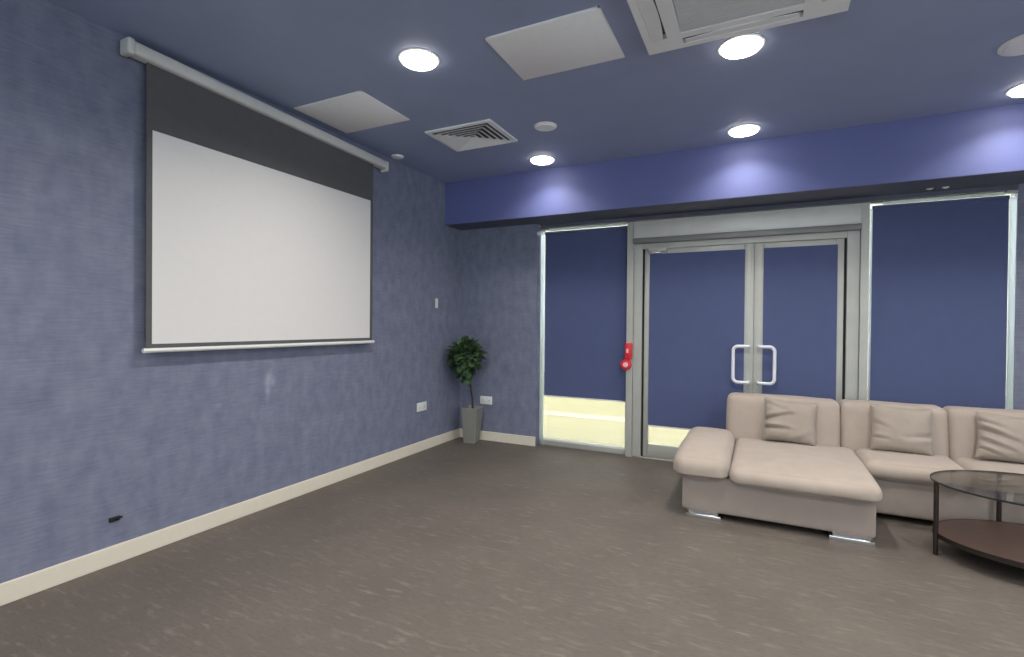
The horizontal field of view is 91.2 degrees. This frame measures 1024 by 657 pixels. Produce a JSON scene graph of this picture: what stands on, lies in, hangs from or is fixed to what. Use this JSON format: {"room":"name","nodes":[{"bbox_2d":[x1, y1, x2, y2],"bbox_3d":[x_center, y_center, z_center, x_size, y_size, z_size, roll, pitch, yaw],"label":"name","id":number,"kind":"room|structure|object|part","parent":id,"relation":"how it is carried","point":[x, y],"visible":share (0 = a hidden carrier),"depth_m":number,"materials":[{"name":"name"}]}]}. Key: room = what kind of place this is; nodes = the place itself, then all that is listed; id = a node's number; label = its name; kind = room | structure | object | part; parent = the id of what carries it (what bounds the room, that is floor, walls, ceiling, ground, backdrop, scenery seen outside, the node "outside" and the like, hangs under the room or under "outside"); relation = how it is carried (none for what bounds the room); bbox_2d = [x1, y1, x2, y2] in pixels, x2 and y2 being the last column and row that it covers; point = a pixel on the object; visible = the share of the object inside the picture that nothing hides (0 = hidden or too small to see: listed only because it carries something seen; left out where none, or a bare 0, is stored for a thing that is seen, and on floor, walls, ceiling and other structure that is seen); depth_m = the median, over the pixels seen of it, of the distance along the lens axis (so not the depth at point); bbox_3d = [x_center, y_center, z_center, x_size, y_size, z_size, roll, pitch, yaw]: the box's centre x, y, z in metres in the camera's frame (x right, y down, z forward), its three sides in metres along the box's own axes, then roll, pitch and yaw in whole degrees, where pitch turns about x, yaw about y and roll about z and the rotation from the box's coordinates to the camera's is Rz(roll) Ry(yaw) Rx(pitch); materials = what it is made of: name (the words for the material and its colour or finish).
{"room":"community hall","nodes":[
{"label":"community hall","id":0,"kind":"room"},
{"bbox_2d":[0,0,460,583],"bbox_3d":[-2.408,-0.156,2.202,0.100,2.830,8.420,1,1,26],"label":"wall","id":1,"kind":"structure","parent":0,"point":[95,428],"depth_m":2.70,"materials":[{"name":"blue paint"}]},
{"bbox_2d":[109,515,122,522],"bbox_3d":[-2.116,1.019,2.682,0.026,0.025,0.058,1,1,26],"label":"outlet","id":2,"kind":"object","parent":1,"relation":"attached to","point":[115,518],"visible":1,"depth_m":2.68,"materials":[{"name":"black plastic"}]},
{"bbox_2d":[0,428,459,605],"bbox_3d":[-2.392,1.210,2.139,0.016,0.100,8.110,1,1,26],"label":"baseboard","id":3,"kind":"structure","parent":1,"relation":"attached to","point":[15,589],"depth_m":2.99,"materials":[{"name":"beige paint"}]},
{"bbox_2d":[120,37,388,352],"bbox_3d":[-1.606,-0.705,3.587,0.100,1.674,2.069,1,1,26],"label":"projector screen","id":4,"kind":"object","parent":1,"relation":"attached to","point":[259,218],"visible":1,"depth_m":3.29,"materials":[{"name":"white fabric"}]},
{"bbox_2d":[417,401,426,411],"bbox_3d":[-0.918,0.796,5.117,0.014,0.088,0.155,1,1,26],"label":"wall socket","id":5,"kind":"object","parent":1,"relation":"attached to","point":[421,406],"visible":1,"depth_m":5.11,"materials":[{"name":"white plastic"}]},
{"bbox_2d":[0,388,1023,656],"bbox_3d":[2.134,1.332,4.361,16.000,0.100,16.300,1,1,26],"label":"floor","id":6,"kind":"structure","parent":0,"point":[452,548],"depth_m":2.55,"materials":[{"name":"carpet"}]},
{"bbox_2d":[446,335,487,443],"bbox_3d":[-0.500,0.662,5.440,0.421,1.174,0.433,1,1,26],"label":"potted plant","id":7,"kind":"object","parent":6,"relation":"on","point":[471,414],"visible":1,"depth_m":5.42,"materials":[{"name":"green plant"}]},
{"bbox_3d":[-0.504,0.564,5.434,0.241,0.692,0.238,1,1,26],"label":"stem","id":8,"kind":"part","parent":7,"relation":"part of","materials":[{"name":"brown plant"}]},
{"bbox_3d":[-0.435,1.056,5.517,0.192,0.387,0.192,1,1,20],"label":"pot","id":9,"kind":"part","parent":7,"relation":"part of","materials":[{"name":"grey ceramic"}]},
{"bbox_2d":[632,456,672,461],"bbox_3d":[2.045,1.274,4.611,1.851,0.012,0.130,1,1,26],"label":"threshold","id":10,"kind":"object","parent":6,"relation":"on","point":[632,456],"visible":0.2,"depth_m":4.86,"materials":[{"name":"metal"}]},
{"bbox_2d":[673,392,1023,546],"bbox_3d":[2.705,0.929,3.338,2.985,0.734,1.306,1,1,26],"label":"sofa","id":11,"kind":"object","parent":6,"relation":"on","point":[838,485],"visible":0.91,"depth_m":3.34,"materials":[{"name":"beige fabric"}]},
{"bbox_2d":[726,392,840,446],"bbox_3d":[2.191,0.757,4.091,0.808,0.411,0.287,1,1,26],"label":"cushion","id":12,"kind":"object","parent":11,"relation":"on","point":[745,411],"depth_m":4.05,"materials":[{"name":"beige fabric"}]},
{"bbox_2d":[762,397,817,445],"bbox_3d":[2.169,0.726,3.921,0.384,0.340,0.195,1,1,28],"label":"throw pillow","id":13,"kind":"object","parent":11,"relation":"on","point":[790,421],"visible":1,"depth_m":3.86,"materials":[{"name":"beige fabric"}]},
{"bbox_2d":[729,438,881,502],"bbox_3d":[2.005,0.964,3.537,0.833,0.169,1.043,1,1,26],"label":"seat cushion","id":14,"kind":"object","parent":11,"relation":"on","point":[828,471],"depth_m":3.23,"materials":[{"name":"beige fabric"}]},
{"bbox_2d":[839,400,948,457],"bbox_3d":[2.841,0.766,3.770,0.652,0.410,0.287,1,1,26],"label":"cushion","id":15,"kind":"object","parent":11,"relation":"on","point":[855,426],"depth_m":3.74,"materials":[{"name":"beige fabric"}]},
{"bbox_2d":[870,404,933,455],"bbox_3d":[2.798,0.729,3.611,0.373,0.335,0.199,1,1,30],"label":"throw pillow","id":16,"kind":"object","parent":11,"relation":"on","point":[906,430],"visible":1,"depth_m":3.56,"materials":[{"name":"beige fabric"}]},
{"bbox_2d":[855,448,965,487],"bbox_3d":[2.748,0.955,3.481,0.577,0.154,0.516,1,1,26],"label":"seat cushion","id":17,"kind":"object","parent":11,"relation":"on","point":[889,468],"depth_m":3.34,"materials":[{"name":"beige fabric"}]},
{"bbox_3d":[3.330,1.126,3.310,1.830,0.268,0.613,1,1,26],"label":"seat","id":18,"kind":"part","parent":11,"relation":"part of","materials":[{"name":"beige fabric"}]},
{"bbox_2d":[943,406,1023,461],"bbox_3d":[3.412,0.773,3.490,0.632,0.411,0.287,1,1,26],"label":"cushion","id":19,"kind":"object","parent":11,"relation":"on","point":[961,430],"depth_m":3.50,"materials":[{"name":"beige fabric"}]},
{"bbox_2d":[953,458,1023,473],"bbox_3d":[3.280,0.963,3.218,0.624,0.156,0.516,1,1,26],"label":"seat cushion","id":20,"kind":"object","parent":11,"relation":"on","point":[982,464],"depth_m":3.28,"materials":[{"name":"beige fabric"}]},
{"bbox_2d":[975,411,1023,463],"bbox_3d":[3.360,0.742,3.330,0.466,0.340,0.189,1,1,25],"label":"throw pillow","id":21,"kind":"object","parent":11,"relation":"on","point":[1000,437],"visible":1,"depth_m":3.32,"materials":[{"name":"beige fabric"}]},
{"bbox_2d":[930,470,1023,568],"bbox_3d":[2.910,1.091,2.695,1.045,0.426,0.749,1,1,26],"label":"coffee table","id":22,"kind":"object","parent":6,"relation":"on","point":[999,541],"visible":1,"depth_m":2.86,"materials":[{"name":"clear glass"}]},
{"bbox_3d":[2.433,1.090,2.880,0.025,0.416,0.025,1,1,26],"label":"leg","id":23,"kind":"part","parent":22,"relation":"part of","materials":[{"name":"brown metal"}]},
{"bbox_3d":[2.912,0.883,2.693,1.039,0.009,0.743,1,1,26],"label":"glass","id":24,"kind":"part","parent":22,"relation":"part of","materials":[{"name":"clear glass"}]},
{"bbox_2d":[939,520,1023,562],"bbox_3d":[2.909,1.189,2.695,1.006,0.022,0.708,1,1,26],"label":"shelf","id":25,"kind":"object","parent":22,"relation":"attached to","point":[999,541],"depth_m":2.82,"materials":[{"name":"brown wood"}]},
{"bbox_3d":[2.971,1.093,3.061,0.025,0.416,0.025,1,1,26],"label":"leg","id":26,"kind":"part","parent":22,"relation":"part of","materials":[{"name":"brown metal"}]},
{"bbox_2d":[46,0,1023,182],"bbox_3d":[1.096,-1.574,0.468,7.885,0.100,8.420,1,1,26],"label":"ceiling","id":27,"kind":"structure","parent":0,"point":[873,61],"depth_m":3.01,"materials":[{"name":"blue paint"}]},
{"bbox_2d":[294,90,409,132],"bbox_3d":[-1.162,-1.568,3.671,0.630,0.008,0.514,1,1,26],"label":"ceiling panel","id":28,"kind":"object","parent":27,"relation":"attached to","point":[354,111],"visible":1,"depth_m":3.63,"materials":[{"name":"white tile"}]},
{"bbox_2d":[391,154,403,158],"bbox_3d":[-1.050,-1.570,4.599,0.116,0.018,0.116,1,1,26],"label":"smoke detector","id":29,"kind":"object","parent":27,"relation":"attached to","point":[395,156],"visible":1,"depth_m":4.57,"materials":[{"name":"white plastic"}]},
{"bbox_2d":[398,48,439,70],"bbox_3d":[-0.538,-1.548,2.904,0.240,0.024,0.240,1,1,26],"label":"recessed light","id":30,"kind":"object","parent":27,"relation":"in","point":[418,59],"visible":1,"depth_m":2.87,"materials":[{"name":"white"}]},
{"bbox_2d":[425,119,517,151],"bbox_3d":[-0.324,-1.554,4.084,0.592,0.027,0.479,1,1,26],"label":"ceiling vent","id":31,"kind":"object","parent":27,"relation":"in","point":[482,133],"visible":1,"depth_m":4.05,"materials":[{"name":"white metal"}]},
{"bbox_2d":[529,155,554,164],"bbox_3d":[0.280,-1.555,4.651,0.240,0.024,0.240,1,1,26],"label":"recessed light","id":32,"kind":"object","parent":27,"relation":"in","point":[539,159],"visible":1,"depth_m":4.61,"materials":[{"name":"white glass"}]},
{"bbox_2d":[534,122,556,130],"bbox_3d":[0.257,-1.552,3.870,0.176,0.018,0.176,1,1,26],"label":"smoke detector","id":33,"kind":"object","parent":27,"relation":"attached to","point":[541,126],"visible":1,"depth_m":3.84,"materials":[{"name":"white plastic"}]},
{"bbox_2d":[484,6,624,79],"bbox_3d":[0.246,-1.547,2.769,0.634,0.008,0.504,1,1,26],"label":"ceiling panel","id":34,"kind":"object","parent":27,"relation":"attached to","point":[583,38],"visible":1,"depth_m":2.73,"materials":[{"name":"white tile"}]},
{"bbox_2d":[445,103,1023,224],"bbox_3d":[2.837,-1.311,4.003,7.685,0.455,0.540,1,1,26],"label":"bulkhead","id":35,"kind":"object","parent":27,"relation":"attached to","point":[991,139],"visible":0.89,"depth_m":4.08,"materials":[{"name":"blue paint"}]},
{"bbox_2d":[446,170,1023,229],"bbox_3d":[2.807,-1.081,3.948,7.685,0.004,0.408,1,1,26],"label":"soffit","id":36,"kind":"structure","parent":35,"relation":"attached to","point":[1010,177],"depth_m":4.21,"materials":[{"name":"blue paint"}]},
{"bbox_2d":[627,0,850,54],"bbox_3d":[1.012,-1.522,2.249,0.924,0.035,0.736,1,1,26],"label":"air conditioner","id":37,"kind":"object","parent":27,"relation":"attached to","point":[663,25],"visible":1,"depth_m":2.43,"materials":[{"name":"white plastic"}]},
{"bbox_2d":[673,0,803,31],"bbox_3d":[1.012,-1.517,2.249,0.544,0.010,0.444,1,1,26],"label":"grille","id":38,"kind":"object","parent":37,"relation":"attached to","point":[688,15],"depth_m":2.39,"materials":[{"name":"grey plastic"}]},
{"bbox_2d":[717,33,765,58],"bbox_3d":[1.250,-1.530,2.739,0.240,0.024,0.240,1,1,26],"label":"recessed light","id":39,"kind":"object","parent":27,"relation":"in","point":[744,45],"visible":1,"depth_m":2.70,"materials":[{"name":"white"}]},
{"bbox_2d":[727,124,760,136],"bbox_3d":[1.806,-1.535,3.909,0.240,0.024,0.240,1,1,26],"label":"recessed light","id":40,"kind":"object","parent":27,"relation":"in","point":[744,130],"visible":1,"depth_m":3.87,"materials":[{"name":"white"}]},
{"bbox_2d":[997,34,1023,55],"bbox_3d":[2.772,-1.519,2.674,0.270,0.018,0.270,1,1,26],"label":"ceiling speaker","id":41,"kind":"object","parent":27,"relation":"attached to","point":[1015,46],"visible":1,"depth_m":2.71,"materials":[{"name":"white plastic"}]},
{"bbox_2d":[1005,83,1023,96],"bbox_3d":[3.288,-1.516,3.178,0.240,0.024,0.240,1,1,26],"label":"recessed light","id":42,"kind":"object","parent":27,"relation":"in","point":[1018,90],"visible":1,"depth_m":3.20,"materials":[{"name":"white"}]},
{"bbox_2d":[1009,85,1023,96],"bbox_3d":[3.288,-1.516,3.178,0.202,0.024,0.202,1,1,26],"label":"diffuser","id":43,"kind":"object","parent":42,"relation":"attached to","point":[1018,90],"depth_m":3.20,"materials":[{"name":"white plastic"}]},
{"bbox_2d":[459,184,1023,445],"bbox_3d":[2.897,0.103,4.163,7.685,2.375,0.210,1,1,26],"label":"wall","id":44,"kind":"structure","parent":0,"point":[501,266],"depth_m":5.48,"materials":[{"name":"blue paint"}]},
{"bbox_2d":[480,396,491,404],"bbox_3d":[-0.291,0.803,5.614,0.150,0.088,0.014,1,1,26],"label":"wall socket","id":45,"kind":"object","parent":44,"relation":"attached to","point":[483,399],"visible":1,"depth_m":5.61,"materials":[{"name":"white plastic"}]},
{"bbox_2d":[460,428,534,445],"bbox_3d":[-0.173,1.201,5.557,0.939,0.100,0.016,1,1,26],"label":"baseboard","id":46,"kind":"structure","parent":44,"relation":"attached to","point":[484,435],"depth_m":5.49,"materials":[{"name":"beige paint"}]},
{"bbox_2d":[539,222,627,454],"bbox_3d":[0.738,0.095,5.251,0.940,2.335,0.110,1,1,26],"label":"window","id":47,"kind":"structure","parent":44,"relation":"in","point":[598,447],"depth_m":5.40,"materials":[{"name":"metal"}]},
{"bbox_3d":[0.727,1.201,5.258,0.940,0.022,0.055,1,1,26],"label":"sill","id":48,"kind":"part","parent":47,"relation":"part of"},
{"bbox_2d":[544,226,626,401],"bbox_3d":[0.754,-0.149,5.223,0.889,1.769,0.036,1,1,26],"label":"roller blind","id":49,"kind":"object","parent":47,"relation":"attached to","point":[586,269],"visible":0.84,"depth_m":5.21,"materials":[{"name":"blue fabric"}]},
{"bbox_2d":[620,343,631,369],"bbox_3d":[1.125,0.277,4.943,0.114,0.267,0.042,1,1,26],"label":"button","id":50,"kind":"object","parent":44,"relation":"attached to","point":[625,364],"visible":1,"depth_m":4.92,"materials":[{"name":"red plastic"}]},
{"bbox_2d":[625,222,633,456],"bbox_3d":[1.189,0.109,5.012,0.064,2.318,0.140,1,1,26],"label":"trim","id":51,"kind":"structure","parent":44,"relation":"attached to","point":[630,228],"depth_m":4.95,"materials":[{"name":"metal"}]},
{"bbox_2d":[643,244,754,459],"bbox_3d":[1.718,0.248,4.690,0.965,2.025,0.129,1,1,26],"label":"door","id":52,"kind":"structure","parent":44,"relation":"in","point":[649,449],"depth_m":4.60,"materials":[{"name":"metal"}]},
{"bbox_2d":[648,247,666,252],"bbox_3d":[1.401,-0.753,4.826,0.175,0.054,0.042,1,1,26],"label":"door closer","id":53,"kind":"object","parent":52,"relation":"attached to","point":[652,249],"depth_m":4.81,"materials":[{"name":"metal"}]},
{"bbox_2d":[648,249,744,429],"bbox_3d":[1.712,0.120,4.705,0.842,1.676,0.012,1,1,26],"label":"roller blind","id":54,"kind":"object","parent":52,"relation":"attached to","point":[697,299],"visible":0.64,"depth_m":4.71,"materials":[{"name":"blue fabric"}]},
{"bbox_3d":[2.051,0.319,4.500,0.154,0.351,0.083,1,1,26],"label":"pull handle","id":55,"kind":"part","parent":52,"relation":"part of","materials":[{"name":"silver metal"}]},
{"bbox_2d":[632,231,859,456],"bbox_3d":[2.047,0.230,4.589,1.851,2.100,0.100,1,1,26],"label":"door frame","id":56,"kind":"structure","parent":44,"relation":"attached to","point":[853,237],"depth_m":4.40,"materials":[{"name":"metal"}]},
{"bbox_2d":[633,203,861,244],"bbox_3d":[2.046,-0.924,4.554,1.851,0.217,0.175,1,1,26],"label":"housing","id":57,"kind":"object","parent":44,"relation":"attached to","point":[836,218],"visible":1,"depth_m":4.43,"materials":[{"name":"metal"}]},
{"bbox_2d":[753,239,843,402],"bbox_3d":[2.450,0.258,4.333,0.686,2.025,0.137,1,1,26],"label":"door","id":58,"kind":"structure","parent":44,"relation":"in","point":[758,346],"depth_m":4.38,"materials":[{"name":"metal"}]},
{"bbox_3d":[2.236,0.322,4.410,0.154,0.351,0.083,1,1,26],"label":"pull handle","id":59,"kind":"part","parent":58,"relation":"part of","materials":[{"name":"silver metal"}]},
{"bbox_2d":[762,244,837,400],"bbox_3d":[2.472,0.130,4.330,0.554,1.676,0.012,1,1,26],"label":"roller blind","id":60,"kind":"object","parent":58,"relation":"attached to","point":[800,282],"visible":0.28,"depth_m":4.32,"materials":[{"name":"blue fabric"}]},
{"bbox_2d":[858,202,869,400],"bbox_3d":[2.906,0.132,4.165,0.060,2.318,0.140,1,1,26],"label":"trim","id":61,"kind":"structure","parent":44,"relation":"attached to","point":[865,218],"depth_m":4.10,"materials":[{"name":"metal"}]},
{"bbox_2d":[868,190,1018,408],"bbox_3d":[3.350,0.129,3.962,0.905,2.335,0.110,1,1,26],"label":"window","id":62,"kind":"structure","parent":44,"relation":"in","point":[1012,201],"depth_m":3.74,"materials":[{"name":"metal"}]},
{"bbox_2d":[870,195,1009,408],"bbox_3d":[3.335,-0.053,3.950,0.840,1.900,0.036,1,1,26],"label":"roller blind","id":63,"kind":"object","parent":62,"relation":"attached to","point":[940,268],"visible":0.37,"depth_m":3.93,"materials":[{"name":"blue fabric"}]},
{"bbox_2d":[544,194,1010,387],"bbox_3d":[4.026,-0.983,8.135,16.200,4.500,8.040,1,1,26],"label":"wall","id":64,"kind":"structure","parent":0,"point":[871,205],"depth_m":10.72,"materials":[{"name":"grey metal"}]},
{"bbox_2d":[541,184,1018,229],"bbox_3d":[2.056,-1.076,4.618,3.835,0.040,0.130,1,1,26],"label":"trim","id":65,"kind":"structure","parent":64,"relation":"attached to","point":[1003,188],"depth_m":4.33,"materials":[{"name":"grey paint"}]}
]}

